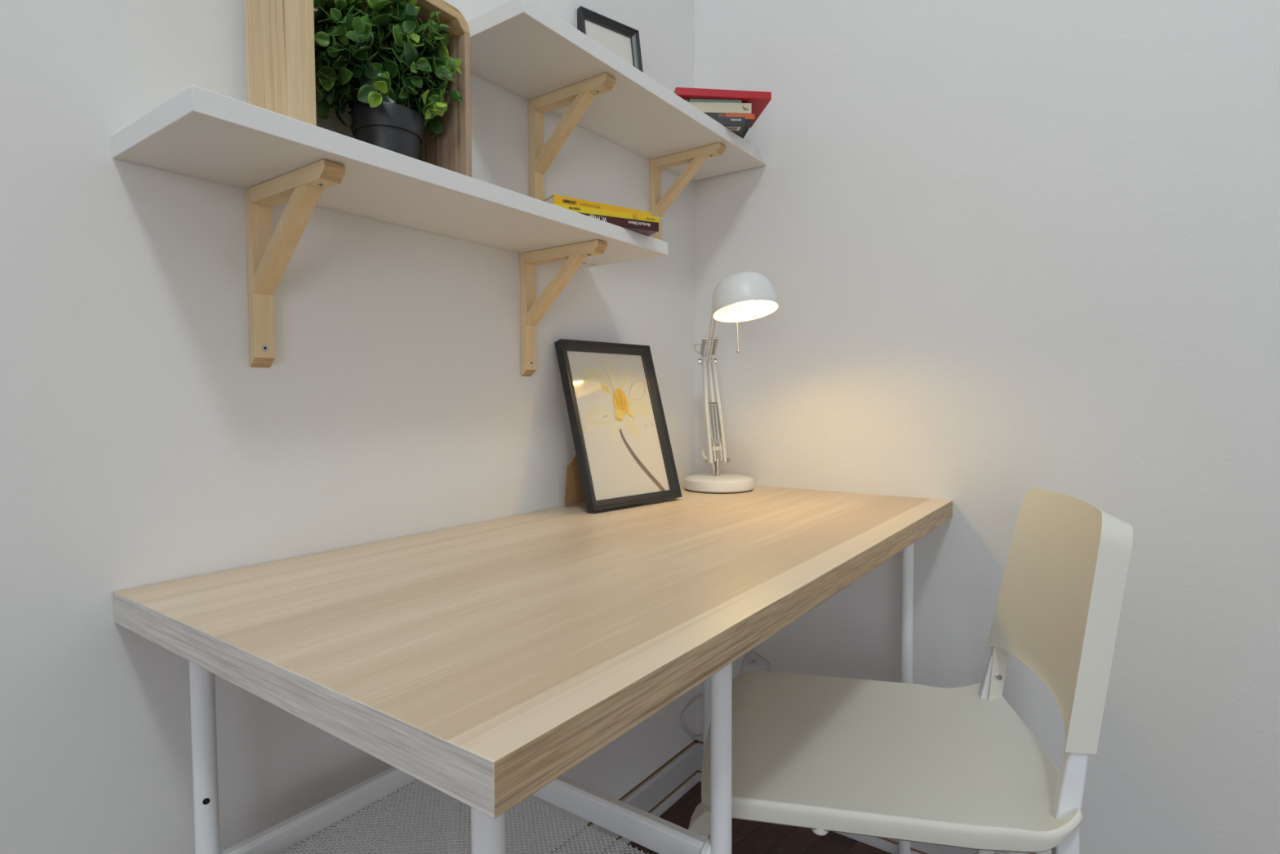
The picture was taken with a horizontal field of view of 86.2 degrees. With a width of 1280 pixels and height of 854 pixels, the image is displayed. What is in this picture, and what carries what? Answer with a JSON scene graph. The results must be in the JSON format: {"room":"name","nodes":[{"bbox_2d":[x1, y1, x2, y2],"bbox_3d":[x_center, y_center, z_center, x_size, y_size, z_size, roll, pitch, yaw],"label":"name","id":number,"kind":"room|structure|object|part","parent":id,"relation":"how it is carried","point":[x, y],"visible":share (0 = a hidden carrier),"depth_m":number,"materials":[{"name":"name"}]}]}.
{"room":"home office","nodes":[
{"label":"home office","id":0,"kind":"room"},
{"bbox_2d":[0,0,695,853],"bbox_3d":[-1.204,-0.676,-0.077,0.120,3.465,4.600,1,3,36],"label":"wall","id":1,"kind":"structure","parent":0,"point":[141,443],"depth_m":0.80,"materials":[{"name":"paint"}]},
{"bbox_2d":[244,159,345,367],"bbox_3d":[-0.401,-0.180,0.795,0.179,0.216,0.024,1,3,36],"label":"shelf bracket","id":2,"kind":"object","parent":1,"relation":"attached to","point":[268,256],"visible":1,"depth_m":0.82,"materials":[{"name":"brown wood"}]},
{"bbox_3d":[-0.396,-0.279,0.787,0.165,0.019,0.024,1,3,36],"label":"arm","id":3,"kind":"part","parent":2,"relation":"part of","materials":[{"name":"brown wood"}]},
{"bbox_2d":[111,84,667,267],"bbox_3d":[-0.255,-0.308,0.976,0.199,0.024,0.766,1,3,36],"label":"wall shelf","id":4,"kind":"object","parent":1,"relation":"attached to","point":[198,132],"visible":0.8,"depth_m":0.79,"materials":[{"name":"white laminate"}]},
{"bbox_2d":[244,0,471,177],"bbox_3d":[-0.350,-0.435,0.873,0.132,0.238,0.232,1,3,34],"label":"wooden crate","id":5,"kind":"object","parent":4,"relation":"on","point":[280,47],"visible":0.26,"depth_m":0.80,"materials":[{"name":"brown wood"}]},
{"bbox_3d":[-0.412,-0.430,0.781,0.132,0.238,0.010,1,3,34],"label":"panel","id":6,"kind":"part","parent":5,"relation":"part of","materials":[{"name":"brown wood"}]},
{"bbox_2d":[313,0,462,159],"bbox_3d":[-0.334,-0.429,0.865,0.155,0.209,0.201,1,3,36],"label":"potted plant","id":7,"kind":"object","parent":5,"relation":"in","point":[377,59],"visible":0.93,"depth_m":0.84,"materials":[{"name":"green plant"}]},
{"bbox_3d":[-0.327,-0.364,0.888,0.089,0.077,0.089,1,3,36],"label":"pot","id":8,"kind":"part","parent":7,"relation":"part of","materials":[{"name":"grey plastic"}]},
{"bbox_3d":[-0.287,-0.426,0.965,0.132,0.212,0.010,1,3,34],"label":"panel","id":9,"kind":"part","parent":5,"relation":"part of","materials":[{"name":"brown wood"}]},
{"bbox_2d":[580,213,658,235],"bbox_3d":[-0.095,-0.336,1.163,0.212,0.015,0.140,-1,3,-26],"label":"book","id":10,"kind":"object","parent":4,"relation":"on","point":[646,228],"visible":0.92,"depth_m":1.13,"materials":[{"name":"red paper"}]},
{"bbox_2d":[551,203,659,223],"bbox_3d":[-0.080,-0.348,1.163,0.190,0.010,0.126,-1,3,-27],"label":"book","id":11,"kind":"object","parent":10,"relation":"on","point":[577,209],"visible":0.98,"depth_m":1.11,"materials":[{"name":"yellow paper"}]},
{"bbox_2d":[542,194,651,216],"bbox_3d":[-0.093,-0.360,1.173,0.187,0.015,0.125,-2,3,-35],"label":"book","id":12,"kind":"object","parent":11,"relation":"on","point":[557,199],"visible":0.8,"depth_m":1.10,"materials":[{"name":"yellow paper"}]},
{"bbox_2d":[520,239,607,376],"bbox_3d":[-0.132,-0.197,1.167,0.179,0.216,0.024,1,3,36],"label":"shelf bracket","id":13,"kind":"object","parent":1,"relation":"attached to","point":[532,311],"visible":1,"depth_m":1.19,"materials":[{"name":"brown wood"}]},
{"bbox_3d":[-0.127,-0.295,1.159,0.165,0.019,0.024,1,3,36],"label":"arm","id":14,"kind":"part","parent":13,"relation":"part of","materials":[{"name":"brown wood"}]},
{"bbox_2d":[528,72,616,200],"bbox_3d":[-0.119,-0.471,1.176,0.179,0.216,0.024,1,3,36],"label":"shelf bracket","id":15,"kind":"object","parent":1,"relation":"attached to","point":[580,95],"visible":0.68,"depth_m":1.19,"materials":[{"name":"brown wood"}]},
{"bbox_3d":[-0.114,-0.569,1.168,0.165,0.019,0.024,1,3,36],"label":"arm","id":16,"kind":"part","parent":15,"relation":"part of","materials":[{"name":"brown wood"}]},
{"bbox_2d":[466,0,765,181],"bbox_3d":[-0.015,-0.597,1.303,0.194,0.025,0.763,1,3,36],"label":"wall shelf","id":17,"kind":"object","parent":1,"relation":"attached to","point":[522,47],"visible":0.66,"depth_m":1.16,"materials":[{"name":"white laminate"}]},
{"bbox_2d":[577,5,643,72],"bbox_3d":[-0.054,-0.709,1.351,0.143,0.195,0.047,-2,3,-39],"label":"picture frame","id":18,"kind":"object","parent":17,"relation":"on","point":[622,40],"visible":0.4,"depth_m":1.36,"materials":[{"name":"black"}]},
{"bbox_2d":[584,19,633,66],"bbox_3d":[-0.056,-0.709,1.353,0.118,0.169,0.001,-2,-6,-39],"label":"print","id":19,"kind":"object","parent":18,"relation":"attached to","point":[619,44],"depth_m":1.36},
{"bbox_2d":[710,116,745,136],"bbox_3d":[0.116,-0.625,1.456,0.195,0.018,0.125,0,2,-1],"label":"book","id":20,"kind":"object","parent":17,"relation":"on","point":[736,125],"visible":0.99,"depth_m":1.40,"materials":[{"name":"grey paper"}]},
{"bbox_2d":[704,112,754,138],"bbox_3d":[0.129,-0.640,1.462,0.205,0.011,0.125,0,2,-4],"label":"book","id":21,"kind":"object","parent":20,"relation":"on","point":[749,118],"visible":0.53,"depth_m":1.41,"materials":[{"name":"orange paper"}]},
{"bbox_2d":[687,101,751,114],"bbox_3d":[0.125,-0.656,1.463,0.200,0.021,0.130,0,2,-4],"label":"book","id":22,"kind":"object","parent":21,"relation":"on","point":[705,107],"visible":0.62,"depth_m":1.40,"materials":[{"name":"beige paper"}]},
{"bbox_2d":[683,98,741,102],"bbox_3d":[0.110,-0.670,1.461,0.190,0.007,0.125,0,2,-4],"label":"book","id":23,"kind":"object","parent":22,"relation":"on","point":[686,100],"visible":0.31,"depth_m":1.40,"materials":[{"name":"green paper"}]},
{"bbox_2d":[674,87,771,128],"bbox_3d":[0.162,-0.682,1.465,0.198,0.015,0.148,-1,2,-7],"label":"book","id":24,"kind":"object","parent":23,"relation":"on","point":[759,100],"visible":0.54,"depth_m":1.40,"materials":[{"name":"red paper"}]},
{"bbox_2d":[551,739,699,853],"bbox_3d":[-1.137,0.913,-0.056,0.026,0.088,4.400,1,3,36],"label":"baseboard","id":25,"kind":"structure","parent":1,"relation":"attached to","point":[664,787],"depth_m":1.58,"materials":[{"name":"grey paint"}]},
{"bbox_2d":[649,142,726,239],"bbox_3d":[0.102,-0.488,1.481,0.179,0.209,0.024,1,3,36],"label":"shelf bracket","id":26,"kind":"object","parent":1,"relation":"attached to","point":[697,157],"visible":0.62,"depth_m":1.49,"materials":[{"name":"brown wood"}]},
{"bbox_3d":[0.107,-0.583,1.473,0.165,0.018,0.024,1,3,36],"label":"arm","id":27,"kind":"part","parent":26,"relation":"part of","materials":[{"name":"brown wood"}]},
{"bbox_2d":[618,781,892,853],"bbox_3d":[0.451,1.047,-1.247,4.240,0.100,4.720,1,3,36],"label":"floor","id":28,"kind":"structure","parent":0,"point":[748,837],"depth_m":1.47,"materials":[{"name":"brown wood"}]},
{"bbox_2d":[279,779,648,853],"bbox_3d":[-0.186,0.492,0.735,0.430,0.004,0.308,1,3,36],"label":"rug","id":29,"kind":"object","parent":28,"relation":"on","point":[339,818],"depth_m":0.83,"materials":[{"name":"grey carpet"}]},
{"bbox_2d":[113,483,952,853],"bbox_3d":[0.030,0.533,1.060,0.595,0.745,1.200,1,3,36],"label":"desk","id":30,"kind":"object","parent":28,"relation":"on","point":[482,663],"visible":0.98,"depth_m":0.72,"materials":[{"name":"brown wood"}]},
{"bbox_3d":[-0.463,0.563,0.738,0.023,0.708,0.023,1,3,36],"label":"leg","id":31,"kind":"part","parent":30,"relation":"part of","materials":[{"name":"white metal"}]},
{"bbox_3d":[-0.369,0.477,0.866,0.017,0.033,0.304,1,3,36],"label":"shelf rail","id":32,"kind":"part","parent":30,"relation":"part of","materials":[{"name":"white metal"}]},
{"bbox_3d":[-0.274,0.552,1.001,0.023,0.708,0.023,1,3,36],"label":"leg","id":33,"kind":"part","parent":30,"relation":"part of","materials":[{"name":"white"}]},
{"bbox_3d":[-0.102,0.572,0.477,0.023,0.708,0.023,1,3,36],"label":"leg","id":34,"kind":"part","parent":30,"relation":"part of","materials":[{"name":"white metal"}]},
{"bbox_2d":[554,338,682,512],"bbox_3d":[-0.037,-0.008,1.329,0.108,0.315,0.239,2,3,44],"label":"picture frame","id":35,"kind":"object","parent":30,"relation":"on","point":[624,456],"visible":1,"depth_m":1.32,"materials":[{"name":"black wood"}]},
{"bbox_2d":[567,351,669,500],"bbox_3d":[-0.038,-0.006,1.331,0.206,0.292,0.002,-3,-13,-46],"label":"print","id":36,"kind":"object","parent":35,"relation":"attached to","point":[624,450],"depth_m":1.33},
{"bbox_3d":[-0.093,0.464,0.867,0.426,0.033,0.017,1,3,36],"label":"shelf rail","id":37,"kind":"part","parent":30,"relation":"part of","materials":[{"name":"white metal"}]},
{"bbox_3d":[0.159,0.526,1.599,0.023,0.708,0.023,1,3,36],"label":"leg","id":38,"kind":"part","parent":30,"relation":"part of","materials":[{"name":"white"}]},
{"bbox_3d":[0.088,0.561,0.740,0.023,0.708,0.023,1,3,36],"label":"leg","id":39,"kind":"part","parent":30,"relation":"part of","materials":[{"name":"white metal"}]},
{"bbox_2d":[684,271,778,493],"bbox_3d":[0.194,-0.073,1.416,0.158,0.437,0.393,-1,2,-9],"label":"desk lamp","id":40,"kind":"object","parent":30,"relation":"on","point":[748,295],"visible":1,"depth_m":1.47,"materials":[{"name":"white metal"}]},
{"bbox_3d":[0.138,-0.164,1.550,0.032,0.053,0.056,0,2,4],"label":"lamp cord","id":41,"kind":"part","parent":40,"relation":"part of","materials":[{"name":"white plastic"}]},
{"bbox_3d":[0.151,-0.044,1.554,0.012,0.248,0.068,-1,2,-11],"label":"arm","id":42,"kind":"part","parent":40,"relation":"part of","materials":[{"name":"white metal"}]},
{"bbox_3d":[0.159,0.083,1.537,0.048,0.064,0.014,-2,3,-30],"label":"lamp cord","id":43,"kind":"part","parent":40,"relation":"part of","materials":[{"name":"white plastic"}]},
{"bbox_3d":[0.150,-0.207,1.448,0.004,0.132,0.264,0,2,1],"label":"arm","id":44,"kind":"part","parent":40,"relation":"part of","materials":[{"name":"white metal"}]},
{"bbox_3d":[0.162,-0.106,1.570,0.007,0.101,0.032,-1,2,-19],"label":"arm","id":45,"kind":"part","parent":40,"relation":"part of","materials":[{"name":"white metal"}]},
{"bbox_3d":[0.158,-0.207,1.448,0.004,0.132,0.264,0,2,1],"label":"arm","id":46,"kind":"part","parent":40,"relation":"part of","materials":[{"name":"white metal"}]},
{"bbox_3d":[0.174,0.090,1.539,0.017,0.042,0.017,1,3,36],"label":"post","id":47,"kind":"part","parent":40,"relation":"part of","materials":[{"name":"silver metal"}]},
{"bbox_3d":[0.179,-0.044,1.565,0.010,0.248,0.067,-1,3,-26],"label":"arm","id":48,"kind":"part","parent":40,"relation":"part of","materials":[{"name":"white metal"}]},
{"bbox_3d":[0.190,-0.189,1.334,0.006,0.079,0.003,0,2,17],"label":"switch rod","id":49,"kind":"part","parent":40,"relation":"part of","materials":[{"name":"white metal"}]},
{"bbox_3d":[0.198,-0.246,1.273,0.042,0.039,0.045,1,3,36],"label":"bulb","id":50,"kind":"part","parent":40,"relation":"part of","materials":[{"name":"white glass"}]},
{"bbox_3d":[0.195,-0.243,1.272,0.123,0.086,0.122,1,3,36],"label":"lamp shade","id":51,"kind":"part","parent":40,"relation":"part of","materials":[{"name":"white metal"}]},
{"bbox_3d":[0.521,0.534,1.338,0.023,0.708,0.023,1,3,36],"label":"leg","id":52,"kind":"part","parent":30,"relation":"part of","materials":[{"name":"white metal"}]},
{"bbox_2d":[688,487,1133,853],"bbox_3d":[0.345,0.501,1.008,0.561,0.811,0.455,0,2,13],"label":"chair","id":53,"kind":"object","parent":28,"relation":"on","point":[955,766],"visible":0.92,"depth_m":0.92,"materials":[{"name":"beige plastic"}]},
{"bbox_3d":[0.340,0.463,1.008,0.481,0.065,0.415,0,2,13],"label":"seat","id":54,"kind":"part","parent":53,"relation":"part of","materials":[{"name":"beige plastic"}]},
{"bbox_3d":[0.586,0.602,1.149,0.046,0.595,0.081,0,2,13],"label":"leg","id":55,"kind":"part","parent":53,"relation":"part of","materials":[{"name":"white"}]},
{"bbox_3d":[0.574,0.234,0.945,0.088,0.274,0.341,0,2,13],"label":"backrest","id":56,"kind":"part","parent":53,"relation":"part of","materials":[{"name":"beige plastic"}]},
{"bbox_3d":[0.503,0.617,0.785,0.046,0.595,0.081,0,2,13],"label":"leg","id":57,"kind":"part","parent":53,"relation":"part of","materials":[{"name":"white metal"}]},
{"bbox_2d":[694,0,1279,853],"bbox_3d":[1.830,-0.715,0.518,4.100,3.465,0.120,1,3,36],"label":"wall","id":58,"kind":"structure","parent":0,"point":[1006,249],"depth_m":1.26,"materials":[{"name":"paint"}]},
{"bbox_2d":[681,648,770,738],"bbox_3d":[0.203,0.479,1.625,0.206,0.613,0.068,1,3,36],"label":"power cord","id":59,"kind":"object","parent":58,"relation":"attached to","point":[757,657],"visible":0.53,"depth_m":1.63,"materials":[{"name":"white plastic"}]},
{"bbox_2d":[695,739,1037,853],"bbox_3d":[1.755,0.874,0.552,4.000,0.088,0.026,1,3,36],"label":"baseboard","id":60,"kind":"structure","parent":58,"relation":"attached to","point":[889,845],"depth_m":1.42,"materials":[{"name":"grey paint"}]}
]}

